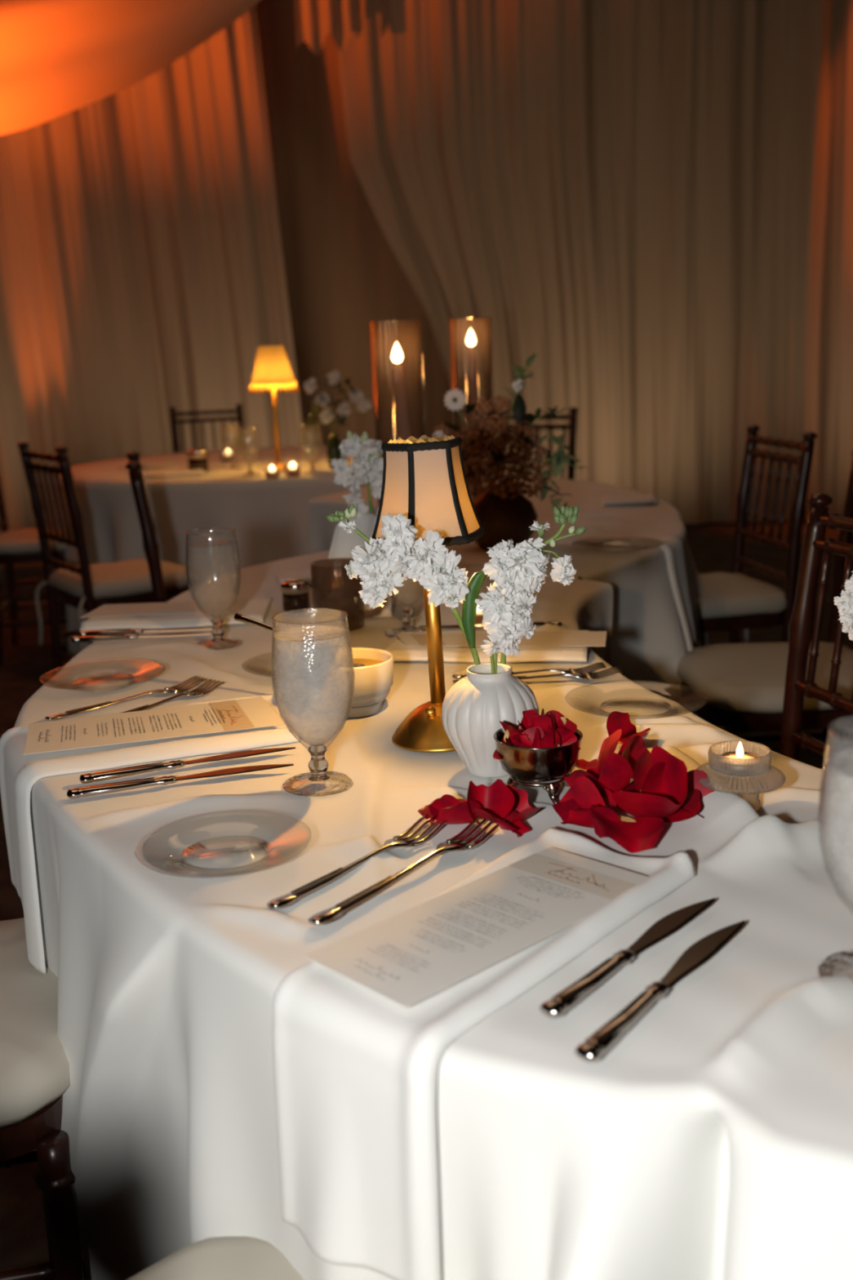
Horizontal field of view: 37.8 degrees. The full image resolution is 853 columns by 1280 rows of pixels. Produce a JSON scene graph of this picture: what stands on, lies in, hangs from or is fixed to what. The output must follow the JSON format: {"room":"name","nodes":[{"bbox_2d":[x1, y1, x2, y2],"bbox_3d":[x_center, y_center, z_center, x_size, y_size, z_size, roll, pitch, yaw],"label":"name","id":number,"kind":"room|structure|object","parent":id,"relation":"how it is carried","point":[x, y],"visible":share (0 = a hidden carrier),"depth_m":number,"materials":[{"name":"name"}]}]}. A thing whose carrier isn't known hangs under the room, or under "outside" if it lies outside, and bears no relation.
{"room":"banquet hall","nodes":[
{"label":"banquet hall","id":0,"kind":"room"},
{"bbox_2d":[294,0,366,55],"bbox_3d":[-0.593,-4.090,7.426,0.420,1.106,0.108,-2,13,0],"label":"valance tail","id":1,"kind":"object","parent":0,"point":[314,19],"visible":1,"depth_m":7.52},
{"bbox_2d":[0,520,852,1269],"bbox_3d":[0.018,0.504,3.349,10.000,0.060,12.300,-2,13,0],"label":"floor","id":2,"kind":"structure","parent":0,"point":[23,1235],"depth_m":5.17,"materials":[{"name":"carpet"}]},
{"bbox_2d":[0,479,66,665],"bbox_3d":[-1.654,-0.421,5.326,0.471,0.968,0.442,-4,13,-8],"label":"chair","id":3,"kind":"object","parent":2,"relation":"on","point":[22,545],"visible":0.4,"depth_m":5.20,"materials":[{"name":"brown wood"}]},
{"bbox_2d":[0,528,66,554],"bbox_3d":[-1.636,-0.431,5.327,0.434,0.067,0.434,-4,13,-8],"label":"seat cushion","id":4,"kind":"object","parent":3,"relation":"on","point":[22,541],"depth_m":5.13,"materials":[{"name":"beige fabric"}]},
{"bbox_2d":[0,917,85,1279],"bbox_3d":[-0.628,0.446,1.418,0.471,0.968,0.442,-5,13,-11],"label":"chair","id":5,"kind":"object","parent":2,"relation":"on","point":[35,1073],"visible":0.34,"depth_m":1.30,"materials":[{"name":"brown wood"}]},
{"bbox_2d":[0,917,70,1127],"bbox_3d":[-0.610,0.435,1.419,0.434,0.067,0.434,-5,13,-11],"label":"seat cushion","id":6,"kind":"object","parent":5,"relation":"on","point":[35,1073],"depth_m":1.32,"materials":[{"name":"beige fabric"}]},
{"bbox_2d":[17,441,196,675],"bbox_3d":[-1.073,-0.208,4.315,0.471,0.968,0.442,-11,16,-34],"label":"chair","id":7,"kind":"object","parent":2,"relation":"on","point":[85,586],"visible":0.55,"depth_m":4.18,"materials":[{"name":"brown wood"}]},
{"bbox_2d":[48,558,196,599],"bbox_3d":[-1.058,-0.220,4.323,0.434,0.067,0.434,-11,16,-34],"label":"seat cushion","id":8,"kind":"object","parent":7,"relation":"on","point":[129,579],"depth_m":4.19,"materials":[{"name":"beige fabric"}]},
{"bbox_2d":[125,451,166,602],"bbox_3d":[-0.575,-0.049,3.551,0.471,0.968,0.442,-5,13,-12],"label":"chair","id":9,"kind":"object","parent":2,"relation":"on","point":[150,544],"visible":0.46,"depth_m":3.25,"materials":[{"name":"brown wood"}]},
{"bbox_2d":[0,5,304,533],"bbox_3d":[-2.794,-2.688,8.081,3.915,4.180,0.269,-2,13,0],"label":"curtain","id":10,"kind":"object","parent":2,"relation":"on","point":[142,270],"visible":0.7,"depth_m":8.15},
{"bbox_2d":[168,404,246,453],"bbox_3d":[-1.155,-0.814,6.953,0.442,0.968,0.471,-7,14,-20],"label":"chair","id":11,"kind":"object","parent":2,"relation":"on","point":[175,446],"visible":0.22,"depth_m":7.05,"materials":[{"name":"brown wood"}]},
{"bbox_2d":[127,1235,303,1279],"bbox_3d":[-0.168,0.578,0.776,0.471,0.968,0.442,-14,18,-42],"label":"chair","id":12,"kind":"object","parent":2,"relation":"on","point":[244,1257],"visible":0.75,"depth_m":0.98,"materials":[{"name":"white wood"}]},
{"bbox_2d":[254,0,459,445],"bbox_3d":[-0.300,-2.876,8.515,3.600,4.180,0.110,-2,13,0],"label":"wall","id":13,"kind":"structure","parent":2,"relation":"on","point":[343,274],"depth_m":8.59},
{"bbox_2d":[488,407,578,479],"bbox_3d":[0.372,-0.491,5.325,0.442,0.968,0.471,5,15,29],"label":"chair","id":14,"kind":"object","parent":2,"relation":"on","point":[572,426],"visible":0.12,"depth_m":5.33,"materials":[{"name":"brown wood"}]},
{"bbox_2d":[337,0,852,524],"bbox_3d":[1.983,-2.836,7.996,5.041,4.180,0.246,-2,13,0],"label":"curtain","id":15,"kind":"object","parent":2,"relation":"on","point":[651,201],"visible":0.81,"depth_m":8.01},
{"bbox_2d":[694,424,817,645],"bbox_3d":[0.829,-0.129,3.685,0.471,0.968,0.442,-4,13,-8],"label":"chair","id":16,"kind":"object","parent":2,"relation":"on","point":[734,602],"visible":0.5,"depth_m":3.53,"materials":[{"name":"brown wood"}]},
{"bbox_2d":[694,572,786,619],"bbox_3d":[0.811,-0.137,3.680,0.434,0.067,0.434,-4,13,-8],"label":"seat cushion","id":17,"kind":"object","parent":16,"relation":"on","point":[735,595],"depth_m":3.51,"materials":[{"name":"beige fabric"}]},
{"bbox_2d":[676,450,852,771],"bbox_3d":[0.812,0.082,2.777,0.471,0.968,0.442,-3,13,-3],"label":"chair","id":18,"kind":"object","parent":2,"relation":"on","point":[743,685],"visible":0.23,"depth_m":2.67,"materials":[{"name":"fabric"}]},
{"bbox_2d":[676,641,852,713],"bbox_3d":[0.793,0.073,2.774,0.434,0.067,0.434,-3,13,-3],"label":"seat cushion","id":19,"kind":"object","parent":18,"relation":"on","point":[734,677],"depth_m":2.67,"materials":[{"name":"beige fabric"}]},
{"bbox_2d":[779,493,852,766],"bbox_3d":[0.520,0.289,1.924,0.471,0.968,0.442,-6,14,-17],"label":"chair","id":20,"kind":"object","parent":2,"relation":"on","point":[805,626],"visible":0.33,"depth_m":2.06,"materials":[{"name":"brown wood"}]},
{"bbox_3d":[0.159,-0.011,3.759,0.984,0.750,2.163,-2,13,0],"label":"banquet table","id":21,"kind":"object","parent":2,"relation":"on","visible":0},
{"bbox_2d":[307,475,708,719],"bbox_3d":[0.228,-0.039,3.767,1.214,0.750,2.470,-2,13,0],"label":"tablecloth","id":22,"kind":"object","parent":21,"relation":"on","point":[647,642],"visible":0.19,"depth_m":2.85,"materials":[{"name":"white fabric"}]},
{"bbox_2d":[369,319,425,508],"bbox_3d":[-0.054,-0.399,2.596,0.105,0.518,0.105,-2,13,0],"label":"cylinder","id":23,"kind":"object","parent":22,"relation":"on","point":[419,342],"visible":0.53,"depth_m":2.56,"materials":[{"name":"clear glass"}]},
{"bbox_2d":[391,342,410,439],"bbox_3d":[-0.032,-0.381,2.601,0.068,0.474,0.052,-2,13,0],"label":"taper candle","id":24,"kind":"object","parent":23,"relation":"in","point":[397,356],"visible":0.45,"depth_m":2.56,"materials":[{"name":"white wax"}]},
{"bbox_2d":[449,317,493,478],"bbox_3d":[0.115,-0.518,3.063,0.101,0.529,0.101,-2,13,0],"label":"cylinder","id":25,"kind":"object","parent":22,"relation":"on","point":[451,322],"visible":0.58,"depth_m":3.01,"materials":[{"name":"clear glass"}]},
{"bbox_2d":[466,328,483,500],"bbox_3d":[0.125,-0.509,3.065,0.052,0.503,0.052,-2,13,0],"label":"taper candle","id":26,"kind":"object","parent":25,"relation":"in","point":[470,340],"visible":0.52,"depth_m":3.03,"materials":[{"name":"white wax"}]},
{"bbox_2d":[472,484,537,550],"bbox_3d":[0.175,-0.288,2.911,0.170,0.145,0.170,-2,13,0],"label":"flower vase","id":27,"kind":"object","parent":22,"relation":"on","point":[504,519],"visible":0.59,"depth_m":2.85,"materials":[{"name":"brown"}]},
{"bbox_2d":[432,353,588,507],"bbox_3d":[0.172,-0.472,2.849,0.370,0.355,0.201,-4,13,-10],"label":"flower arrangement","id":28,"kind":"object","parent":27,"relation":"in","point":[455,399],"visible":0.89,"depth_m":2.83,"materials":[{"name":"brown"}]},
{"bbox_2d":[570,536,663,554],"bbox_3d":[0.433,-0.212,2.828,0.208,0.018,0.208,-2,13,0],"label":"glass plate","id":29,"kind":"object","parent":22,"relation":"on","point":[625,548],"visible":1,"depth_m":2.82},
{"bbox_2d":[601,492,658,506],"bbox_3d":[0.606,-0.421,3.705,0.164,0.016,0.200,0,13,10],"label":"folded napkin","id":30,"kind":"object","parent":22,"relation":"on","point":[608,498],"visible":1,"depth_m":3.69,"materials":[{"name":"white"}]},
{"bbox_2d":[568,527,696,651],"bbox_3d":[0.509,-0.121,2.981,0.299,0.273,0.162,4,14,26],"label":"folded napkin","id":31,"kind":"object","parent":22,"relation":"on","point":[673,545],"visible":0.98,"depth_m":2.93,"materials":[{"name":"white"}]},
{"bbox_3d":[0.224,0.427,1.851,1.396,0.750,2.370,-2,13,0],"label":"banquet table","id":32,"kind":"object","parent":2,"relation":"on","visible":0},
{"bbox_2d":[13,550,852,1279],"bbox_3d":[0.087,0.430,1.710,1.222,0.770,2.840,-8,14,-23],"label":"tablecloth","id":33,"kind":"object","parent":32,"relation":"on","point":[713,1140],"visible":0.62,"depth_m":1.04,"materials":[{"name":"white fabric"}]},
{"bbox_2d":[39,657,165,690],"bbox_3d":[-0.468,0.056,1.805,0.178,0.018,0.178,-2,13,0],"label":"glass plate","id":34,"kind":"object","parent":33,"relation":"on","point":[64,686],"visible":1,"depth_m":1.79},
{"bbox_2d":[44,675,207,719],"bbox_3d":[-0.409,0.080,1.702,0.237,0.012,0.031,-13,17,-40],"label":"fork","id":35,"kind":"object","parent":33,"relation":"on","point":[189,683],"visible":1,"depth_m":1.72,"materials":[{"name":"silver metal"}]},
{"bbox_2d":[71,632,211,642],"bbox_3d":[-0.476,-0.006,2.086,0.235,0.010,0.019,-3,13,-4],"label":"table knife","id":36,"kind":"object","parent":33,"relation":"on","point":[115,637],"visible":0.99,"depth_m":2.08,"materials":[{"name":"silver metal"}]},
{"bbox_2d":[78,627,212,636],"bbox_3d":[-0.476,-0.016,2.127,0.236,0.010,0.019,-3,13,-2],"label":"table knife","id":37,"kind":"object","parent":33,"relation":"on","point":[106,632],"visible":0.94,"depth_m":2.12,"materials":[{"name":"silver metal"}]},
{"bbox_2d":[0,693,299,973],"bbox_3d":[-0.339,0.230,1.571,0.370,0.252,0.210,-6,14,-18],"label":"folded napkin","id":38,"kind":"object","parent":33,"relation":"on","point":[19,772],"visible":0.66,"depth_m":1.47,"materials":[{"name":"white"}]},
{"bbox_2d":[23,697,284,755],"bbox_3d":[-0.342,0.104,1.556,0.308,0.001,0.137,-6,14,-16],"label":"menu card","id":39,"kind":"object","parent":38,"relation":"on","point":[251,713],"visible":0.99,"depth_m":1.55,"materials":[{"name":"white paper"}]},
{"bbox_2d":[119,679,224,713],"bbox_3d":[-0.359,0.083,1.684,0.031,0.012,0.205,8,16,37],"label":"fork","id":40,"kind":"object","parent":33,"relation":"on","point":[199,691],"visible":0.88,"depth_m":1.73,"materials":[{"name":"silver metal"}]},
{"bbox_2d":[80,598,271,631],"bbox_3d":[-0.447,-0.050,2.258,0.315,0.016,0.203,-2,13,-2],"label":"folded napkin","id":41,"kind":"object","parent":33,"relation":"on","point":[256,609],"visible":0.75,"depth_m":2.17,"materials":[{"name":"white"}]},
{"bbox_2d":[80,599,248,617],"bbox_3d":[-0.475,-0.058,2.269,0.285,0.001,0.115,-2,13,0],"label":"menu card","id":42,"kind":"object","parent":41,"relation":"on","point":[153,608],"visible":1,"depth_m":2.27,"materials":[{"name":"white paper"}]},
{"bbox_2d":[66,764,293,798],"bbox_3d":[-0.268,0.152,1.370,0.247,0.010,0.019,-6,14,-18],"label":"table knife","id":43,"kind":"object","parent":33,"relation":"on","point":[75,793],"visible":1,"depth_m":1.35,"materials":[{"name":"silver metal"}]},
{"bbox_2d":[79,746,295,783],"bbox_3d":[-0.270,0.140,1.423,0.247,0.010,0.019,-7,14,-22],"label":"table knife","id":44,"kind":"object","parent":33,"relation":"on","point":[86,778],"visible":1,"depth_m":1.41,"materials":[{"name":"silver metal"}]},
{"bbox_2d":[185,527,243,649],"bbox_3d":[-0.343,-0.084,2.015,0.088,0.187,0.088,8,16,37],"label":"water goblet","id":45,"kind":"object","parent":33,"relation":"on","point":[217,631],"visible":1,"depth_m":2.02,"materials":[{"name":"clear glass"}]},
{"bbox_2d":[134,809,311,877],"bbox_3d":[-0.188,0.195,1.160,0.163,0.018,0.163,-2,13,0],"label":"glass plate","id":46,"kind":"object","parent":33,"relation":"on","point":[251,843],"visible":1,"depth_m":1.17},
{"bbox_2d":[280,579,310,612],"bbox_3d":[-0.240,-0.082,2.283,0.052,0.054,0.052,-2,13,0],"label":"pepper shaker","id":47,"kind":"object","parent":33,"relation":"on","point":[295,595],"visible":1,"depth_m":2.26,"materials":[{"name":"glass"}]},
{"bbox_2d":[282,591,310,612],"bbox_3d":[-0.240,-0.072,2.285,0.051,0.034,0.051,-2,13,0],"label":"jar","id":48,"kind":"object","parent":47,"relation":"on","point":[291,601],"depth_m":2.26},
{"bbox_2d":[275,568,324,586],"bbox_3d":[-0.210,-0.136,2.594,0.200,0.016,0.144,-4,13,-10],"label":"folded napkin","id":49,"kind":"object","parent":33,"relation":"on","point":[318,574],"visible":0.47,"depth_m":2.58,"materials":[{"name":"white"}]},
{"bbox_2d":[271,607,355,796],"bbox_3d":[-0.120,0.065,1.333,0.088,0.188,0.088,-7,14,-21],"label":"water goblet","id":50,"kind":"object","parent":33,"relation":"on","point":[325,673],"visible":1,"depth_m":1.32,"materials":[{"name":"clear glass"}]},
{"bbox_2d":[310,558,389,631],"bbox_3d":[-0.128,-0.078,2.121,0.133,0.112,0.088,-2,13,0],"label":"glass mug","id":51,"kind":"object","parent":33,"relation":"on","point":[348,600],"visible":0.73,"depth_m":2.10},
{"bbox_2d":[307,647,393,717],"bbox_3d":[-0.098,0.057,1.626,0.112,0.070,0.112,-2,13,0],"label":"bowl","id":52,"kind":"object","parent":33,"relation":"on","point":[373,682],"visible":0.48,"depth_m":1.59,"materials":[{"name":"white"}]},
{"bbox_2d":[234,613,365,667],"bbox_3d":[-0.170,0.003,1.639,0.191,0.067,0.028,3,14,21],"label":"spoon","id":53,"kind":"object","parent":52,"relation":"on","point":[237,616],"visible":0.51,"depth_m":1.66,"materials":[{"name":"silver metal"}]},
{"bbox_2d":[314,513,391,617],"bbox_3d":[-0.128,-0.134,2.219,0.142,0.176,0.084,0,13,9],"label":"napkin","id":54,"kind":"object","parent":33,"relation":"on","point":[343,543],"visible":0.4,"depth_m":2.23,"materials":[{"name":"white"}]},
{"bbox_2d":[266,813,448,908],"bbox_3d":[-0.060,0.200,1.129,0.031,0.012,0.224,9,17,39],"label":"fork","id":55,"kind":"object","parent":33,"relation":"on","point":[402,840],"visible":1,"depth_m":1.13,"materials":[{"name":"silver metal"}]},
{"bbox_2d":[391,582,402,605],"bbox_3d":[-0.089,-0.113,2.293,0.092,0.100,0.092,-2,13,0],"label":"bud vase","id":56,"kind":"object","parent":33,"relation":"on","point":[399,588],"visible":0.07,"depth_m":2.28,"materials":[{"name":"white glass"}]},
{"bbox_2d":[329,430,383,518],"bbox_3d":[-0.104,-0.248,2.237,0.130,0.255,0.078,-2,13,0],"label":"flower","id":57,"kind":"object","parent":56,"relation":"in","point":[368,462],"visible":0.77,"depth_m":2.21,"materials":[{"name":"white plant"}]},
{"bbox_2d":[385,595,426,637],"bbox_3d":[-0.032,-0.104,2.049,0.090,0.191,0.090,-8,14,-24],"label":"water goblet","id":58,"kind":"object","parent":33,"relation":"on","point":[408,620],"visible":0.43,"depth_m":2.06,"materials":[{"name":"clear glass"}]},
{"bbox_2d":[390,595,423,608],"bbox_3d":[-0.032,-0.124,2.044,0.090,0.150,0.090,-8,14,-24],"label":"bowl","id":59,"kind":"object","parent":58,"relation":"on","point":[406,606],"depth_m":2.05,"materials":[{"name":"glass"}]},
{"bbox_2d":[308,816,505,924],"bbox_3d":[-0.013,0.202,1.106,0.031,0.012,0.255,8,16,37],"label":"fork","id":60,"kind":"object","parent":33,"relation":"on","point":[455,843],"visible":0.91,"depth_m":1.10,"materials":[{"name":"silver metal"}]},
{"bbox_2d":[371,434,484,752],"bbox_3d":[0.006,-0.057,1.461,0.134,0.360,0.129,-4,13,0],"label":"table lamp","id":61,"kind":"object","parent":33,"relation":"on","point":[424,481],"visible":0.83,"depth_m":1.41,"materials":[{"name":"gold metal"}]},
{"bbox_2d":[417,797,482,824],"bbox_3d":[0.023,0.166,1.217,0.053,0.034,0.059,-10,15,-32],"label":"rose petal","id":62,"kind":"object","parent":33,"relation":"on","point":[458,814],"visible":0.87,"depth_m":1.20,"materials":[{"name":"red"}]},
{"bbox_2d":[271,826,697,1279],"bbox_3d":[0.055,0.318,1.018,0.161,0.215,0.383,9,17,39],"label":"folded napkin","id":63,"kind":"object","parent":33,"relation":"on","point":[356,1068],"visible":0.88,"depth_m":0.89,"materials":[{"name":"white"}]},
{"bbox_2d":[304,847,649,1008],"bbox_3d":[0.052,0.221,0.999,0.290,0.001,0.116,-14,18,-42],"label":"menu card","id":64,"kind":"object","parent":63,"relation":"on","point":[406,957],"visible":1,"depth_m":0.98,"materials":[{"name":"white paper"}]},
{"bbox_2d":[382,630,589,662],"bbox_3d":[0.095,0.006,1.936,0.310,0.016,0.188,0,13,9],"label":"folded napkin","id":65,"kind":"object","parent":33,"relation":"on","point":[400,651],"visible":0.38,"depth_m":1.86,"materials":[{"name":"white"}]},
{"bbox_2d":[395,631,606,646],"bbox_3d":[0.113,0.000,1.930,0.336,0.001,0.101,-1,13,5],"label":"menu card","id":66,"kind":"object","parent":65,"relation":"on","point":[587,638],"visible":0.68,"depth_m":1.93,"materials":[{"name":"white paper"}]},
{"bbox_2d":[441,662,539,777],"bbox_3d":[0.070,0.088,1.367,0.106,0.116,0.108,-13,17,-39],"label":"bud vase","id":67,"kind":"object","parent":33,"relation":"on","point":[473,708],"visible":0.89,"depth_m":1.33,"materials":[{"name":"white ceramic"}]},
{"bbox_2d":[326,503,479,664],"bbox_3d":[-0.019,-0.019,1.354,0.169,0.261,0.056,-2,13,0],"label":"flower","id":68,"kind":"object","parent":67,"relation":"in","point":[397,557],"visible":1,"depth_m":1.33,"materials":[{"name":"white plant"}]},
{"bbox_2d":[462,537,550,674],"bbox_3d":[0.089,-0.001,1.348,0.091,0.219,0.056,-6,13,-15],"label":"flower","id":69,"kind":"object","parent":67,"relation":"in","point":[519,571],"visible":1,"depth_m":1.33,"materials":[{"name":"white plant"}]},
{"bbox_2d":[500,505,586,664],"bbox_3d":[0.126,-0.020,1.358,0.097,0.250,0.030,-2,13,0],"label":"flower","id":70,"kind":"object","parent":67,"relation":"in","point":[563,572],"visible":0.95,"depth_m":1.34,"materials":[{"name":"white plant"}]},
{"bbox_2d":[466,778,514,825],"bbox_3d":[0.059,0.159,1.204,0.046,0.045,0.037,-4,13,-9],"label":"rose petal","id":71,"kind":"object","parent":33,"relation":"on","point":[498,798],"visible":0.88,"depth_m":1.21,"materials":[{"name":"red"}]},
{"bbox_2d":[471,808,530,837],"bbox_3d":[0.071,0.170,1.193,0.052,0.034,0.056,5,15,27],"label":"rose petal","id":72,"kind":"object","parent":33,"relation":"on","point":[519,827],"visible":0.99,"depth_m":1.19,"materials":[{"name":"red"}]},
{"bbox_2d":[506,784,540,823],"bbox_3d":[0.092,0.163,1.209,0.033,0.039,0.039,-8,14,-25],"label":"rose petal","id":73,"kind":"object","parent":33,"relation":"on","point":[521,805],"visible":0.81,"depth_m":1.22,"materials":[{"name":"red"}]},
{"bbox_2d":[452,662,606,678],"bbox_3d":[0.144,0.044,1.754,0.216,0.012,0.031,-2,13,-1],"label":"fork","id":74,"kind":"object","parent":33,"relation":"on","point":[597,666],"visible":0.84,"depth_m":1.75,"materials":[{"name":"silver metal"}]},
{"bbox_2d":[493,728,582,804],"bbox_3d":[0.117,0.129,1.297,0.092,0.063,0.092,-2,13,0],"label":"bowl","id":75,"kind":"object","parent":33,"relation":"on","point":[522,764],"visible":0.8,"depth_m":1.26,"materials":[{"name":"silver"}]},
{"bbox_2d":[536,728,560,748],"bbox_3d":[0.117,0.104,1.275,0.033,0.029,0.025,-13,17,-40],"label":"rose petal","id":76,"kind":"object","parent":75,"relation":"in","point":[547,741],"visible":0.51,"depth_m":1.27,"materials":[{"name":"red"}]},
{"bbox_2d":[515,666,622,680],"bbox_3d":[0.161,0.050,1.727,0.218,0.012,0.031,-2,13,-1],"label":"fork","id":77,"kind":"object","parent":33,"relation":"on","point":[604,673],"visible":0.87,"depth_m":1.72,"materials":[{"name":"silver metal"}]},
{"bbox_2d":[551,798,620,828],"bbox_3d":[0.153,0.167,1.192,0.056,0.036,0.064,-5,13,-13],"label":"rose petal","id":78,"kind":"object","parent":33,"relation":"on","point":[570,811],"visible":0.72,"depth_m":1.18,"materials":[{"name":"red"}]},
{"bbox_2d":[559,776,616,812],"bbox_3d":[0.166,0.151,1.232,0.052,0.048,0.049,7,16,33],"label":"rose petal","id":79,"kind":"object","parent":33,"relation":"on","point":[583,790],"visible":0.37,"depth_m":1.21,"materials":[{"name":"red"}]},
{"bbox_2d":[596,728,622,777],"bbox_3d":[0.209,0.122,1.304,0.065,0.064,0.059,-4,13,-8],"label":"rose petal","id":80,"kind":"object","parent":33,"relation":"on","point":[609,745],"visible":0.38,"depth_m":1.30,"materials":[{"name":"red"}]},
{"bbox_2d":[586,752,633,792],"bbox_3d":[0.181,0.134,1.278,0.053,0.050,0.049,-8,14,-24],"label":"rose petal","id":81,"kind":"object","parent":33,"relation":"on","point":[616,774],"visible":0.69,"depth_m":1.26,"materials":[{"name":"red"}]},
{"bbox_2d":[539,897,715,1018],"bbox_3d":[0.158,0.235,0.946,0.019,0.010,0.233,9,17,39],"label":"table knife","id":82,"kind":"object","parent":33,"relation":"on","point":[557,1006],"visible":1,"depth_m":0.92,"materials":[{"name":"silver metal"}]},
{"bbox_2d":[591,804,664,853],"bbox_3d":[0.187,0.173,1.156,0.068,0.033,0.063,-1,13,4],"label":"rose petal","id":83,"kind":"object","parent":33,"relation":"on","point":[633,834],"visible":0.99,"depth_m":1.15,"materials":[{"name":"red"}]},
{"bbox_2d":[606,711,649,743],"bbox_3d":[0.238,0.102,1.453,0.046,0.031,0.043,9,17,40],"label":"rose petal","id":84,"kind":"object","parent":33,"relation":"on","point":[616,720],"visible":0.76,"depth_m":1.46,"materials":[{"name":"red"}]},
{"bbox_2d":[617,735,651,769],"bbox_3d":[0.230,0.127,1.311,0.055,0.047,0.038,-11,16,-34],"label":"rose petal","id":85,"kind":"object","parent":33,"relation":"on","point":[637,747],"visible":0.3,"depth_m":1.32,"materials":[{"name":"red"}]},
{"bbox_2d":[564,685,707,719],"bbox_3d":[0.266,0.082,1.583,0.178,0.018,0.178,-2,13,0],"label":"glass plate","id":86,"kind":"object","parent":33,"relation":"on","point":[676,712],"visible":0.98,"depth_m":1.56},
{"bbox_2d":[633,749,652,793],"bbox_3d":[0.234,0.136,1.253,0.051,0.047,0.040,0,13,7],"label":"rose petal","id":87,"kind":"object","parent":33,"relation":"on","point":[642,766],"visible":0.3,"depth_m":1.25,"materials":[{"name":"red"}]},
{"bbox_2d":[612,746,687,818],"bbox_3d":[0.219,0.147,1.187,0.059,0.073,0.071,11,18,44],"label":"rose petal","id":88,"kind":"object","parent":33,"relation":"on","point":[675,772],"visible":0.9,"depth_m":1.19,"materials":[{"name":"red"}]},
{"bbox_2d":[574,920,746,1062],"bbox_3d":[0.174,0.246,0.897,0.019,0.010,0.240,8,16,36],"label":"table knife","id":89,"kind":"object","parent":33,"relation":"on","point":[593,1047],"visible":1,"depth_m":0.87,"materials":[{"name":"silver metal"}]},
{"bbox_2d":[640,762,701,822],"bbox_3d":[0.242,0.144,1.206,0.056,0.055,0.050,5,15,28],"label":"rose petal","id":90,"kind":"object","parent":33,"relation":"on","point":[653,781],"visible":0.59,"depth_m":1.21,"materials":[{"name":"red"}]},
{"bbox_2d":[680,769,715,817],"bbox_3d":[0.258,0.154,1.212,0.048,0.045,0.055,8,16,37],"label":"rose petal","id":91,"kind":"object","parent":33,"relation":"on","point":[694,776],"visible":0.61,"depth_m":1.23,"materials":[{"name":"red"}]},
{"bbox_2d":[696,740,786,811],"bbox_3d":[0.311,0.138,1.237,0.089,0.060,0.089,-2,13,0],"label":"candle holder","id":92,"kind":"object","parent":33,"relation":"on","point":[746,778],"visible":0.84,"depth_m":1.21,"materials":[{"name":"clear glass"}]},
{"bbox_2d":[817,715,852,977],"bbox_3d":[0.324,0.153,0.885,0.088,0.188,0.088,-14,18,-42],"label":"water goblet","id":93,"kind":"object","parent":33,"relation":"on","point":[832,844],"visible":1,"depth_m":0.88,"materials":[{"name":"clear glass"}]},
{"bbox_3d":[0.548,0.081,1.357,0.090,0.100,0.090,-2,13,0],"label":"bud vase","id":94,"kind":"object","parent":33,"relation":"on","visible":0},
{"bbox_2d":[834,570,852,640],"bbox_3d":[0.491,-0.007,1.325,0.113,0.155,0.031,-2,13,0],"label":"flower","id":95,"kind":"object","parent":94,"relation":"in","point":[844,603],"visible":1,"depth_m":1.32,"materials":[{"name":"white plant"}]},
{"bbox_3d":[-0.695,-0.428,5.694,1.800,0.748,1.800,-2,13,0],"label":"banquet table","id":96,"kind":"object","parent":2,"relation":"on","visible":0},
{"bbox_2d":[50,445,471,657],"bbox_3d":[-0.688,-0.443,5.679,2.021,0.735,2.017,-2,13,0],"label":"tablecloth","id":97,"kind":"object","parent":96,"relation":"on","point":[268,517],"visible":0.4,"depth_m":4.79,"materials":[{"name":"white fabric"}]},
{"bbox_2d":[142,469,204,477],"bbox_3d":[-1.044,-0.683,5.088,0.260,0.016,0.164,-5,13,-15],"label":"folded napkin","id":98,"kind":"object","parent":97,"relation":"on","point":[161,473],"visible":0.9,"depth_m":5.03,"materials":[{"name":"white"}]},
{"bbox_2d":[186,448,208,471],"bbox_3d":[-0.957,-0.751,5.207,0.089,0.092,0.089,-2,13,0],"label":"pepper shaker","id":99,"kind":"object","parent":97,"relation":"on","point":[197,459],"visible":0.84,"depth_m":5.17,"materials":[{"name":"silver metal"}]},
{"bbox_2d":[187,457,208,471],"bbox_3d":[-0.956,-0.735,5.211,0.087,0.058,0.087,-2,13,0],"label":"jar","id":100,"kind":"object","parent":99,"relation":"on","point":[193,464],"depth_m":5.18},
{"bbox_2d":[248,345,298,471],"bbox_3d":[-0.624,-0.951,5.112,0.209,0.500,0.209,-2,13,0],"label":"table lamp","id":101,"kind":"object","parent":97,"relation":"on","point":[272,371],"visible":0.94,"depth_m":5.02,"materials":[{"name":"fabric"}]},
{"bbox_2d":[325,434,342,468],"bbox_3d":[-0.377,-0.773,5.104,0.070,0.140,0.070,-2,13,0],"label":"bud vase","id":102,"kind":"object","parent":97,"relation":"on","point":[333,452],"visible":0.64,"depth_m":5.08,"materials":[{"name":"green glass"}]},
{"bbox_2d":[303,369,372,434],"bbox_3d":[-0.362,-0.938,5.030,0.281,0.300,0.144,-2,13,0],"label":"flower spray","id":103,"kind":"object","parent":102,"relation":"in","point":[322,398],"visible":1,"depth_m":5.00,"materials":[{"name":"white plant"}]},
{"bbox_3d":[-0.131,-3.741,2.369,10.000,0.060,12.300,-2,13,0],"label":"ceiling","id":104,"kind":"structure","parent":0,"visible":0},
{"bbox_2d":[0,0,260,135],"bbox_3d":[-1.995,-3.227,5.262,5.622,2.077,1.335,-3,13,-3],"label":"swag","id":105,"kind":"object","parent":104,"relation":"hanging from","point":[58,58],"visible":1,"depth_m":5.95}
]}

